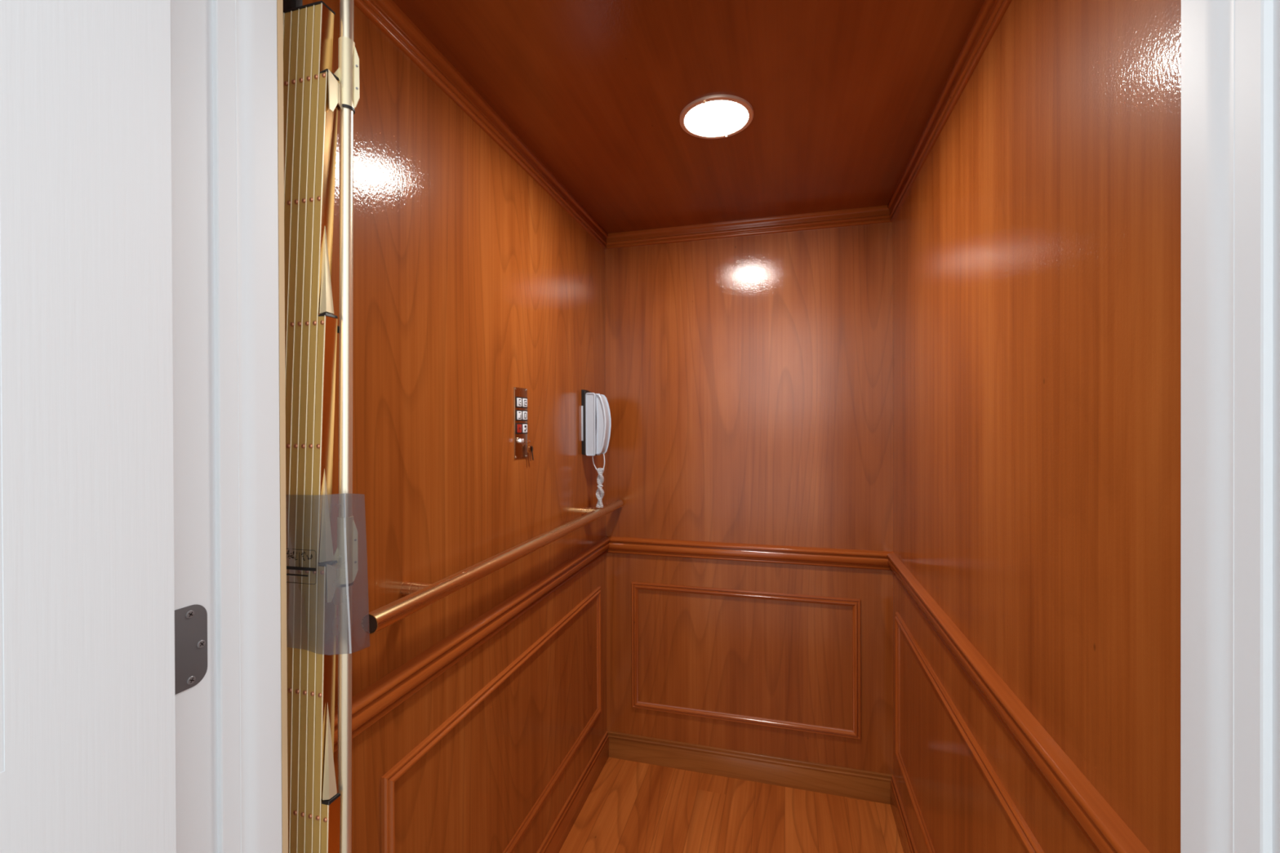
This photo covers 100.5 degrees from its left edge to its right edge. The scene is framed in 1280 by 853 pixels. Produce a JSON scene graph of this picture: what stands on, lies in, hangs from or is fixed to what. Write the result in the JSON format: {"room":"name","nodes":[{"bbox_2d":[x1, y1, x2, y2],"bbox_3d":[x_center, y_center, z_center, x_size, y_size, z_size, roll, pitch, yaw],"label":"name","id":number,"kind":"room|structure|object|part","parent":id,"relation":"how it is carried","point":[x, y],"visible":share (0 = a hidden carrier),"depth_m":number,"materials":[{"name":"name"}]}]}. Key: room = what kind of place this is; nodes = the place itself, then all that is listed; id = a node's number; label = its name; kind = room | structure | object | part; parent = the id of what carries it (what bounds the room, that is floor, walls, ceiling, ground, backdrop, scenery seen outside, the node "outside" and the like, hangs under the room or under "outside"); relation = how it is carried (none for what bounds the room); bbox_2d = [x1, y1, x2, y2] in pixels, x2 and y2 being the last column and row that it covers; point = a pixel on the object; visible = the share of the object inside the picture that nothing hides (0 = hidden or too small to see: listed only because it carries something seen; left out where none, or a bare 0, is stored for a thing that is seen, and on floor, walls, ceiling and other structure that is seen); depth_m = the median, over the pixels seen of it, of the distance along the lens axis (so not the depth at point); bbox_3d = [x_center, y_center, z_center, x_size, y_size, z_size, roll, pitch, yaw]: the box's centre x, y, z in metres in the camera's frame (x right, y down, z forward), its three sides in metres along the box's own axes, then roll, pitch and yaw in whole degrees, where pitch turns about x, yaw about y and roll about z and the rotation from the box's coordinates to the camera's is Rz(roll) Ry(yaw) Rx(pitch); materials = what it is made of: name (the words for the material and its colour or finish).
{"room":"elevator interior","nodes":[
{"label":"elevator interior","id":0,"kind":"room"},
{"bbox_2d":[282,0,606,852],"bbox_3d":[-0.324,0.271,1.402,0.030,2.047,1.425,0,0,15],"label":"wall","id":1,"kind":"structure","parent":0,"point":[473,284],"depth_m":1.13,"materials":[{"name":"brown wood"}]},
{"bbox_2d":[283,0,359,852],"bbox_3d":[0.005,0.290,0.615,1.012,1.934,0.054,0,0,15],"label":"gate","id":2,"kind":"object","parent":1,"relation":"attached to","point":[320,816],"visible":0.98,"depth_m":0.72,"materials":[{"name":"gold metal"}]},
{"bbox_2d":[285,493,369,653],"bbox_3d":[-0.431,0.201,0.723,0.111,0.220,0.034,0,0,-17],"label":"plastic sleeve","id":3,"kind":"object","parent":2,"relation":"attached to","point":[295,611],"visible":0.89,"depth_m":0.72,"materials":[{"name":"clear plastic"}]},
{"bbox_2d":[286,550,312,560],"bbox_3d":[-0.460,0.173,0.715,0.047,0.013,0.001,0,0,13],"label":"print","id":4,"kind":"object","parent":3,"relation":"on","point":[290,553],"depth_m":0.72,"materials":[{"name":"black paint"}]},
{"bbox_3d":[-0.418,0.211,0.721,0.001,0.052,0.015,0,0,15],"label":"link plate","id":5,"kind":"part","parent":2,"relation":"part of","materials":[{"name":"beige metal"}]},
{"bbox_3d":[-0.413,-0.450,0.716,0.001,0.052,0.015,0,0,15],"label":"link plate","id":6,"kind":"part","parent":2,"relation":"part of","materials":[{"name":"beige metal"}]},
{"bbox_3d":[-0.419,0.180,0.731,0.001,0.028,0.012,0,0,15],"label":"link plate","id":7,"kind":"part","parent":2,"relation":"part of","materials":[{"name":"beige metal"}]},
{"bbox_3d":[-0.415,-0.480,0.726,0.001,0.028,0.012,0,0,15],"label":"link plate","id":8,"kind":"part","parent":2,"relation":"part of","materials":[{"name":"beige metal"}]},
{"bbox_3d":[-0.414,0.209,0.732,0.001,0.033,0.007,0,0,15],"label":"link plate","id":9,"kind":"part","parent":2,"relation":"part of","materials":[{"name":"beige metal"}]},
{"bbox_3d":[-0.409,-0.451,0.727,0.001,0.033,0.007,0,0,15],"label":"link plate","id":10,"kind":"part","parent":2,"relation":"part of","materials":[{"name":"beige metal"}]},
{"bbox_3d":[-0.413,0.299,0.745,0.037,1.917,0.017,0,0,15],"label":"leading post","id":11,"kind":"part","parent":2,"relation":"part of","materials":[{"name":"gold metal"}]},
{"bbox_2d":[333,536,609,752],"bbox_3d":[-0.293,0.458,1.414,0.024,0.062,1.329,0,0,15],"label":"trim","id":12,"kind":"structure","parent":1,"relation":"attached to","point":[371,704],"depth_m":1.07,"materials":[{"name":"brown wood"}]},
{"bbox_2d":[354,0,608,248],"bbox_3d":[-0.300,-0.707,1.410,0.020,0.053,1.329,0,0,15],"label":"trim","id":13,"kind":"structure","parent":1,"relation":"attached to","point":[385,15],"depth_m":1.14,"materials":[{"name":"brown wood"}]},
{"bbox_2d":[381,586,601,852],"bbox_3d":[-0.291,0.830,1.441,0.013,0.468,1.108,0,0,15],"label":"trim","id":14,"kind":"structure","parent":1,"relation":"attached to","point":[388,780],"depth_m":1.30,"materials":[{"name":"brown wood"}]},
{"bbox_2d":[360,499,622,634],"bbox_3d":[-0.264,0.295,1.423,0.076,0.031,1.273,0,0,15],"label":"handrail","id":15,"kind":"object","parent":1,"relation":"attached to","point":[419,596],"visible":0.98,"depth_m":1.01,"materials":[{"name":"brown metal"}]},
{"bbox_3d":[-0.400,0.294,0.958,0.054,0.024,0.024,0,0,15],"label":"rail post","id":16,"kind":"part","parent":15,"relation":"part of","materials":[{"name":"brown metal"}]},
{"bbox_3d":[-0.169,0.290,1.816,0.054,0.024,0.024,0,0,15],"label":"rail post","id":17,"kind":"part","parent":15,"relation":"part of","materials":[{"name":"brown metal"}]},
{"bbox_2d":[513,386,527,458],"bbox_3d":[-0.304,-0.009,1.387,0.020,0.183,0.068,0,0,15],"label":"control panel","id":18,"kind":"object","parent":1,"relation":"attached to","point":[520,394],"visible":1,"depth_m":1.38,"materials":[{"name":"brown metal"}]},
{"bbox_2d":[516,437,524,444],"bbox_3d":[-0.306,0.036,1.370,0.016,0.017,0.017,0,0,15],"label":"switch","id":19,"kind":"object","parent":18,"relation":"attached to","point":[519,440],"depth_m":1.37,"materials":[{"name":"metal"}]},
{"bbox_2d":[520,440,533,461],"bbox_3d":[-0.295,0.064,1.402,0.010,0.056,0.072,0,0,15],"label":"key","id":20,"kind":"object","parent":18,"relation":"hanging from","point":[531,447],"visible":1,"depth_m":1.42,"materials":[{"name":"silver metal"}]},
{"bbox_2d":[536,730,608,852],"bbox_3d":[-0.296,1.228,1.419,0.013,0.095,1.329,0,0,15],"label":"baseboard","id":21,"kind":"structure","parent":1,"relation":"attached to","point":[560,829],"depth_m":1.73,"materials":[{"name":"brown wood"}]},
{"bbox_2d":[581,389,611,507],"bbox_3d":[-0.150,0.075,1.823,0.090,0.402,0.062,0,0,15],"label":"wall telephone","id":22,"kind":"object","parent":1,"relation":"attached to","point":[596,421],"visible":1,"depth_m":1.80,"materials":[{"name":"white plastic"}]},
{"bbox_3d":[-0.188,-0.011,1.833,0.011,0.119,0.054,0,0,15],"label":"wall plate","id":23,"kind":"part","parent":22,"relation":"part of","materials":[{"name":"white plastic"}]},
{"bbox_3d":[-0.139,0.184,1.814,0.029,0.184,0.041,0,0,-45],"label":"coiled cord","id":24,"kind":"part","parent":22,"relation":"part of","materials":[{"name":"white plastic"}]},
{"bbox_2d":[392,0,984,233],"bbox_3d":[0.174,-0.749,1.247,1.018,0.030,1.395,0,0,15],"label":"ceiling","id":25,"kind":"structure","parent":0,"point":[842,95],"depth_m":1.15,"materials":[{"name":"brown wood"}]},
{"bbox_2d":[679,94,753,138],"bbox_3d":[0.181,-0.730,1.262,0.174,0.010,0.174,0,0,15],"label":"recessed light","id":26,"kind":"object","parent":25,"relation":"in","point":[713,116],"visible":1,"depth_m":1.25,"materials":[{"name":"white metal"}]},
{"bbox_2d":[559,757,903,852],"bbox_3d":[0.180,1.288,1.250,1.018,0.030,1.405,0,0,15],"label":"floor","id":27,"kind":"structure","parent":0,"point":[631,806],"depth_m":1.73,"materials":[{"name":"brown wood"}]},
{"bbox_2d":[604,222,893,774],"bbox_3d":[0.364,0.267,1.938,1.018,2.047,0.030,0,0,15],"label":"wall","id":28,"kind":"structure","parent":0,"point":[749,379],"depth_m":1.91,"materials":[{"name":"brown wood"}]},
{"bbox_2d":[631,582,861,739],"bbox_3d":[0.360,0.831,1.921,0.814,0.478,0.013,0,0,15],"label":"trim","id":29,"kind":"structure","parent":28,"relation":"attached to","point":[855,733],"depth_m":1.90,"materials":[{"name":"brown wood"}]},
{"bbox_2d":[605,204,891,248],"bbox_3d":[0.354,-0.712,1.912,1.020,0.053,0.020,0,0,15],"label":"trim","id":30,"kind":"structure","parent":28,"relation":"attached to","point":[879,214],"depth_m":1.90,"materials":[{"name":"brown wood"}]},
{"bbox_2d":[606,536,892,570],"bbox_3d":[0.358,0.454,1.914,1.020,0.062,0.024,0,0,15],"label":"trim","id":31,"kind":"structure","parent":28,"relation":"attached to","point":[824,557],"depth_m":1.90,"materials":[{"name":"brown wood"}]},
{"bbox_2d":[607,730,893,804],"bbox_3d":[0.362,1.224,1.923,1.020,0.095,0.013,0,0,15],"label":"baseboard","id":32,"kind":"structure","parent":28,"relation":"attached to","point":[856,784],"depth_m":1.90,"materials":[{"name":"brown wood"}]},
{"bbox_2d":[892,0,1181,852],"bbox_3d":[0.688,0.269,1.129,0.030,2.047,1.425,0,0,15],"label":"wall","id":33,"kind":"structure","parent":0,"point":[1037,241],"depth_m":0.74,"materials":[{"name":"brown wood"}]},
{"bbox_2d":[889,775,917,852],"bbox_3d":[0.668,1.226,1.126,0.013,0.095,1.391,0,0,15],"label":"baseboard","id":34,"kind":"structure","parent":33,"relation":"attached to","point":[904,830],"depth_m":1.63,"materials":[{"name":"brown wood"}]},
{"bbox_2d":[887,0,1012,222],"bbox_3d":[0.658,-0.710,1.119,0.020,0.053,1.391,0,0,15],"label":"trim","id":35,"kind":"structure","parent":33,"relation":"attached to","point":[991,13],"depth_m":1.11,"materials":[{"name":"brown wood"}]},
{"bbox_2d":[894,612,1044,852],"bbox_3d":[0.682,0.832,1.180,0.013,0.464,1.110,0,0,15],"label":"trim","id":36,"kind":"structure","parent":33,"relation":"attached to","point":[1022,828],"depth_m":1.18,"materials":[{"name":"brown wood"}]},
{"bbox_2d":[886,551,1150,852],"bbox_3d":[0.660,0.456,1.124,0.024,0.062,1.391,0,0,15],"label":"trim","id":37,"kind":"structure","parent":33,"relation":"attached to","point":[1104,829],"depth_m":0.75,"materials":[{"name":"brown wood"}]},
{"bbox_3d":[-1.445,-0.069,0.856,1.963,2.700,0.100,0,0,15],"label":"wall","id":38,"kind":"structure","parent":0,"visible":0},
{"bbox_2d":[0,0,207,852],"bbox_3d":[-0.590,0.266,0.117,0.037,2.010,0.970,0,0,15],"label":"door","id":39,"kind":"structure","parent":38,"relation":"in","point":[96,651],"depth_m":0.46,"materials":[{"name":"white paint"}]},
{"bbox_3d":[-0.533,-0.176,0.275,0.006,0.887,0.281,0,0,15],"label":"raised panel","id":40,"kind":"part","parent":39,"relation":"part of","materials":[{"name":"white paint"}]},
{"bbox_2d":[169,0,282,852],"bbox_3d":[-0.480,0.253,0.601,0.032,2.050,0.136,0,0,15],"label":"trim","id":41,"kind":"structure","parent":38,"relation":"attached to","point":[224,55],"depth_m":0.61,"materials":[{"name":"white paint"}]},
{"bbox_2d":[276,0,288,852],"bbox_3d":[-0.463,0.248,0.671,0.035,2.060,0.007,0,0,15],"label":"trim","id":42,"kind":"structure","parent":38,"relation":"attached to","point":[279,2],"depth_m":0.67,"materials":[{"name":"beige wood"}]},
{"bbox_3d":[1.437,-0.076,0.078,2.065,2.700,0.100,0,0,15],"label":"wall","id":43,"kind":"structure","parent":0,"visible":0},
{"bbox_2d":[1180,0,1279,852],"bbox_3d":[0.427,0.251,0.354,0.032,2.050,0.133,0,0,15],"label":"trim","id":44,"kind":"structure","parent":43,"relation":"attached to","point":[1230,523],"depth_m":0.38,"materials":[{"name":"white paint"}]}
]}

